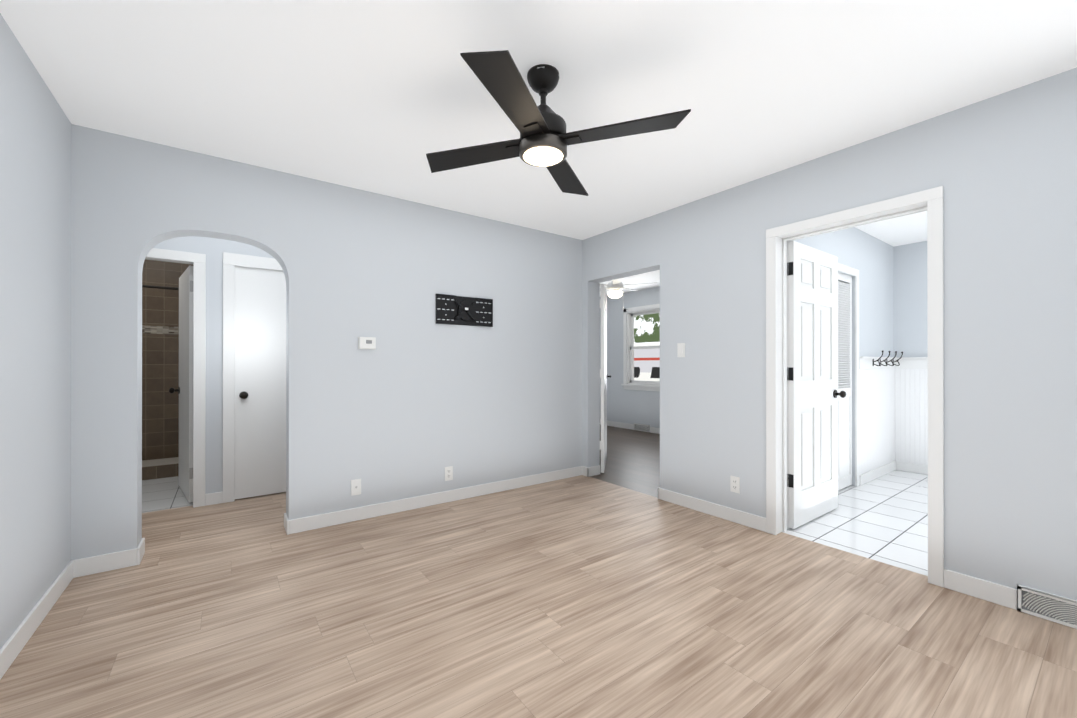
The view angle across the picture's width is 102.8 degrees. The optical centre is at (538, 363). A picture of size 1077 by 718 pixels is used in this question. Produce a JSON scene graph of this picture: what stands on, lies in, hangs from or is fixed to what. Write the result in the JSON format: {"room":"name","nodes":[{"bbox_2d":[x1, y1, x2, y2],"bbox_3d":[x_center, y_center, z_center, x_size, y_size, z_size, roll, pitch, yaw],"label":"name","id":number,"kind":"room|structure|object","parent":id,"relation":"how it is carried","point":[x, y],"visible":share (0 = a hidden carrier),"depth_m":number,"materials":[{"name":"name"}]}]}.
{"room":"empty living room","nodes":[
{"label":"empty living room","id":0,"kind":"room"},
{"bbox_2d":[0,13,70,648],"bbox_3d":[-1.264,-0.073,0.451,0.165,2.440,4.470,0,0,-36],"label":"wall","id":1,"kind":"structure","parent":0,"point":[35,341],"depth_m":1.85,"materials":[{"name":"white paint"}]},
{"bbox_2d":[0,559,79,679],"bbox_3d":[-1.240,1.099,0.568,0.013,0.095,4.305,0,0,-36],"label":"baseboard","id":2,"kind":"structure","parent":1,"relation":"attached to","point":[28,626],"depth_m":1.84,"materials":[{"name":"white wood"}]},
{"bbox_2d":[142,259,192,460],"bbox_3d":[-4.581,-0.066,4.638,1.700,2.440,0.126,0,0,-36],"label":"wall tile","id":3,"kind":"structure","parent":0,"point":[160,370],"depth_m":4.82,"materials":[{"name":"tile"}]},
{"bbox_2d":[153,236,274,493],"bbox_3d":[-2.736,-0.068,3.547,3.600,2.440,0.120,0,0,-36],"label":"wall","id":4,"kind":"structure","parent":0,"point":[213,249],"depth_m":3.53,"materials":[{"name":"white paint"}]},
{"bbox_2d":[169,265,192,502],"bbox_3d":[-3.118,0.167,3.801,0.763,1.948,0.186,0,0,45],"label":"bathroom door","id":5,"kind":"structure","parent":4,"relation":"in","point":[184,390],"depth_m":3.66,"materials":[{"name":"white wood"}]},
{"bbox_2d":[145,257,277,270],"bbox_3d":[-2.696,0.152,3.576,1.821,2.000,0.120,0,0,-36],"label":"trim","id":6,"kind":"structure","parent":4,"relation":"attached to","point":[165,260],"depth_m":3.40,"materials":[{"name":"white"}]},
{"bbox_2d":[205,492,222,505],"bbox_3d":[-2.171,1.104,3.319,2.750,0.095,0.910,0,0,-36],"label":"baseboard","id":7,"kind":"structure","parent":4,"relation":"attached to","point":[213,498],"depth_m":3.51,"materials":[{"name":"white wood"}]},
{"bbox_2d":[146,248,282,507],"bbox_3d":[-2.654,0.115,3.522,1.935,2.075,0.016,0,0,-36],"label":"door frame","id":8,"kind":"structure","parent":4,"relation":"attached to","point":[231,261],"depth_m":3.48,"materials":[{"name":"white wood"}]},
{"bbox_2d":[235,266,285,498],"bbox_3d":[-2.256,0.159,3.846,0.766,1.963,0.186,0,0,-36],"label":"closet door","id":9,"kind":"structure","parent":4,"relation":"in","point":[260,382],"depth_m":3.71,"materials":[{"name":"white wood"}]},
{"bbox_2d":[71,124,581,559],"bbox_3d":[-1.361,-0.068,3.246,4.372,2.440,0.165,0,0,-36],"label":"wall","id":10,"kind":"structure","parent":0,"point":[416,401],"depth_m":3.12,"materials":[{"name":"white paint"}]},
{"bbox_2d":[351,479,360,495],"bbox_3d":[-1.337,0.907,3.151,0.070,0.115,0.012,0,0,-36],"label":"outlet","id":11,"kind":"object","parent":10,"relation":"attached to","point":[355,486],"visible":1,"depth_m":3.15,"materials":[{"name":"white plastic"}]},
{"bbox_2d":[358,337,375,348],"bbox_3d":[-1.272,-0.153,3.191,0.124,0.090,0.028,0,0,-36],"label":"thermostat","id":12,"kind":"object","parent":10,"relation":"attached to","point":[366,342],"visible":0.98,"depth_m":3.18,"materials":[{"name":"white plastic"}]},
{"bbox_2d":[284,466,587,534],"bbox_3d":[-0.617,1.105,3.673,2.664,0.095,0.015,0,0,-36],"label":"baseboard","id":13,"kind":"structure","parent":10,"relation":"attached to","point":[303,524],"depth_m":3.43,"materials":[{"name":"white wood"}]},
{"bbox_2d":[445,466,452,480],"bbox_3d":[-0.748,0.916,3.582,0.070,0.115,0.008,0,0,-36],"label":"electrical outlet","id":14,"kind":"object","parent":10,"relation":"attached to","point":[448,473],"visible":1,"depth_m":3.58,"materials":[{"name":"white plastic"}]},
{"bbox_2d":[436,294,492,326],"bbox_3d":[-0.619,-0.451,3.663,0.530,0.244,0.034,0,0,-36],"label":"bracket","id":15,"kind":"object","parent":10,"relation":"attached to","point":[458,310],"visible":1,"depth_m":3.65,"materials":[{"name":"black metal"}]},
{"bbox_2d":[0,424,1076,717],"bbox_3d":[-0.081,1.183,3.633,8.000,0.060,8.230,0,0,-36],"label":"floor","id":16,"kind":"structure","parent":0,"point":[580,597],"depth_m":1.92,"materials":[{"name":"beige wood"}]},
{"bbox_2d":[142,457,178,479],"bbox_3d":[-4.283,1.089,4.225,1.700,0.130,0.400,0,0,-36],"label":"shower curb","id":17,"kind":"object","parent":16,"relation":"on","point":[160,468],"depth_m":4.36,"materials":[{"name":"brown tile"}]},
{"bbox_2d":[0,0,1076,296],"bbox_3d":[-0.081,-1.327,3.638,8.200,0.080,8.500,0,0,-36],"label":"ceiling","id":18,"kind":"structure","parent":0,"point":[380,96],"depth_m":1.96,"materials":[{"name":"white paint"}]},
{"bbox_2d":[426,50,690,195],"bbox_3d":[0.021,-1.100,1.921,0.932,0.380,0.932,0,0,-23],"label":"ceiling fan","id":19,"kind":"object","parent":18,"relation":"hanging from","point":[545,139],"visible":1,"depth_m":1.83,"materials":[{"name":"black metal"}]},
{"bbox_2d":[600,278,656,308],"bbox_3d":[1.084,-1.028,6.146,1.099,0.510,1.087,0,0,-36],"label":"ceiling fan","id":20,"kind":"object","parent":18,"relation":"hanging from","point":[615,287],"visible":0.71,"depth_m":6.03,"materials":[{"name":"white plastic"}]},
{"bbox_2d":[600,286,659,427],"bbox_3d":[2.181,-0.061,6.990,0.165,2.440,5.465,0,0,-36],"label":"wall","id":21,"kind":"structure","parent":0,"point":[633,406],"depth_m":7.76,"materials":[{"name":"white paint"}]},
{"bbox_2d":[600,419,633,429],"bbox_3d":[1.146,1.113,8.260,0.013,0.095,1.820,0,0,-36],"label":"baseboard","id":22,"kind":"structure","parent":21,"relation":"attached to","point":[629,426],"depth_m":7.78,"materials":[{"name":"white wood"}]},
{"bbox_2d":[621,304,659,391],"bbox_3d":[1.891,-0.266,7.351,0.211,1.450,1.070,0,0,-36],"label":"window","id":23,"kind":"structure","parent":21,"relation":"in","point":[630,382],"depth_m":7.67,"materials":[{"name":"white"}]},
{"bbox_2d":[634,423,649,431],"bbox_3d":[1.778,1.099,7.384,0.022,0.115,0.340,0,0,-36],"label":"air vent","id":24,"kind":"object","parent":21,"relation":"in","point":[642,427],"visible":1,"depth_m":7.37,"materials":[{"name":"white plastic"}]},
{"bbox_2d":[650,427,659,433],"bbox_3d":[2.799,1.109,5.988,0.013,0.095,3.120,0,0,-36],"label":"baseboard","id":25,"kind":"structure","parent":21,"relation":"attached to","point":[652,429],"depth_m":7.16,"materials":[{"name":"white wood"}]},
{"bbox_2d":[582,67,1076,600],"bbox_3d":[0.683,-0.066,4.293,0.165,2.440,8.065,0,0,-36],"label":"wall","id":26,"kind":"structure","parent":0,"point":[1002,169],"depth_m":2.17,"materials":[{"name":"white paint"}]},
{"bbox_2d":[600,284,610,472],"bbox_3d":[0.750,0.156,4.913,0.147,1.973,0.868,0,0,11],"label":"door","id":27,"kind":"structure","parent":26,"relation":"in","point":[603,377],"depth_m":4.50,"materials":[{"name":"white wood"}]},
{"bbox_2d":[677,343,684,356],"bbox_3d":[1.158,-0.110,3.489,0.012,0.115,0.070,0,0,-36],"label":"rocker light switch","id":28,"kind":"object","parent":26,"relation":"attached to","point":[680,349],"visible":1,"depth_m":3.49,"materials":[{"name":"white plastic"}]},
{"bbox_2d":[658,487,765,531],"bbox_3d":[1.299,1.104,3.310,0.034,0.095,0.913,0,0,-36],"label":"baseboard","id":29,"kind":"structure","parent":26,"relation":"attached to","point":[757,522],"depth_m":3.24,"materials":[{"name":"white wood"}]},
{"bbox_2d":[730,476,739,493],"bbox_3d":[1.427,0.877,3.120,0.008,0.115,0.070,0,0,-36],"label":"electrical outlet","id":30,"kind":"object","parent":26,"relation":"attached to","point":[734,484],"visible":1,"depth_m":3.12,"materials":[{"name":"white plastic"}]},
{"bbox_2d":[787,241,845,528],"bbox_3d":[2.055,0.146,3.197,0.773,1.988,0.186,0,0,-36],"label":"door","id":31,"kind":"structure","parent":26,"relation":"in","point":[812,378],"depth_m":3.15,"materials":[{"name":"white wood"}]},
{"bbox_2d":[766,186,943,586],"bbox_3d":[1.895,0.118,2.627,0.197,2.066,0.896,0,0,-36],"label":"door frame","id":32,"kind":"structure","parent":26,"relation":"attached to","point":[933,198],"depth_m":2.58,"materials":[{"name":"white wood"}]},
{"bbox_2d":[1017,584,1076,628],"bbox_3d":[2.335,1.089,1.861,0.022,0.115,0.350,0,0,-36],"label":"air vent","id":33,"kind":"object","parent":26,"relation":"in","point":[1049,606],"visible":1,"depth_m":1.93,"materials":[{"name":"white plastic"}]},
{"bbox_2d":[789,227,893,485],"bbox_3d":[2.805,-0.067,3.991,2.913,2.440,0.120,0,0,-36],"label":"wall","id":34,"kind":"structure","parent":0,"point":[870,258],"depth_m":4.24,"materials":[{"name":"white paint"}]},
{"bbox_2d":[838,272,851,489],"bbox_3d":[2.352,0.157,3.622,1.506,1.967,0.052,0,0,-36],"label":"bifold door","id":35,"kind":"structure","parent":34,"relation":"in","point":[845,383],"depth_m":3.97,"materials":[{"name":"white wood"}]},
{"bbox_2d":[838,263,859,485],"bbox_3d":[2.375,0.132,3.594,1.637,2.040,0.016,0,0,-36],"label":"trim","id":36,"kind":"structure","parent":34,"relation":"attached to","point":[848,270],"depth_m":4.04,"materials":[{"name":"white wood"}]},
{"bbox_2d":[860,461,896,485],"bbox_3d":[3.459,1.106,4.374,1.037,0.095,0.025,0,0,-36],"label":"baseboard","id":37,"kind":"structure","parent":34,"relation":"attached to","point":[871,475],"depth_m":4.33,"materials":[{"name":"white wood"}]},
{"bbox_2d":[859,356,898,474],"bbox_3d":[3.457,0.495,4.363,1.020,1.127,0.044,0,0,-36],"label":"wainscoting","id":38,"kind":"structure","parent":34,"relation":"attached to","point":[893,413],"depth_m":4.37,"materials":[{"name":"white wood"}]},
{"bbox_2d":[873,350,885,365],"bbox_3d":[3.352,-0.053,4.236,0.022,0.154,0.087,0,0,-36],"label":"coat hook","id":39,"kind":"object","parent":34,"relation":"attached to","point":[885,361],"depth_m":4.27,"materials":[{"name":"black metal"}]},
{"bbox_2d":[886,351,892,365],"bbox_3d":[3.518,-0.053,4.358,0.022,0.154,0.087,0,0,-36],"label":"coat hook","id":40,"kind":"object","parent":34,"relation":"attached to","point":[888,351],"depth_m":4.47,"materials":[{"name":"black metal"}]},
{"bbox_2d":[893,351,898,365],"bbox_3d":[3.683,-0.053,4.477,0.022,0.154,0.087,0,0,-36],"label":"coat hook","id":41,"kind":"object","parent":34,"relation":"attached to","point":[895,351],"depth_m":4.59,"materials":[{"name":"black metal"}]},
{"bbox_2d":[894,241,927,356],"bbox_3d":[4.658,-0.067,3.793,0.150,2.440,2.380,0,0,-36],"label":"wall","id":42,"kind":"structure","parent":0,"point":[910,304],"depth_m":4.60,"materials":[{"name":"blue paint"}]},
{"bbox_2d":[897,461,927,474],"bbox_3d":[4.558,1.105,3.780,0.025,0.095,2.280,0,0,-36],"label":"baseboard","id":43,"kind":"structure","parent":42,"relation":"attached to","point":[903,466],"depth_m":4.56,"materials":[{"name":"white wood"}]},
{"bbox_2d":[899,357,927,464],"bbox_3d":[4.551,0.494,3.776,0.042,1.127,2.280,0,0,-36],"label":"wainscoting","id":44,"kind":"structure","parent":42,"relation":"attached to","point":[913,371],"depth_m":4.57,"materials":[{"name":"white wood"}]},
{"label":"outside","id":45,"kind":"structure","parent":0,"visible":0},
{"bbox_2d":[634,313,659,380],"bbox_3d":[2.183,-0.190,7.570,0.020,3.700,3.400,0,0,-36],"label":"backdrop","id":46,"kind":"structure","parent":45,"point":[646,333],"depth_m":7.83,"materials":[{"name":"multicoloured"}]},
{"bbox_3d":[-4.039,-0.067,3.892,1.900,2.440,1.970,0,0,-36],"label":"wall","id":47,"kind":"structure","parent":0,"visible":0},
{"bbox_2d":[142,285,178,289],"bbox_3d":[-4.200,-0.777,4.116,1.700,0.060,0.060,0,0,-36],"label":"curtain rod","id":48,"kind":"object","parent":47,"relation":"attached to","point":[160,287],"depth_m":4.37,"materials":[{"name":"black metal"}]}
]}

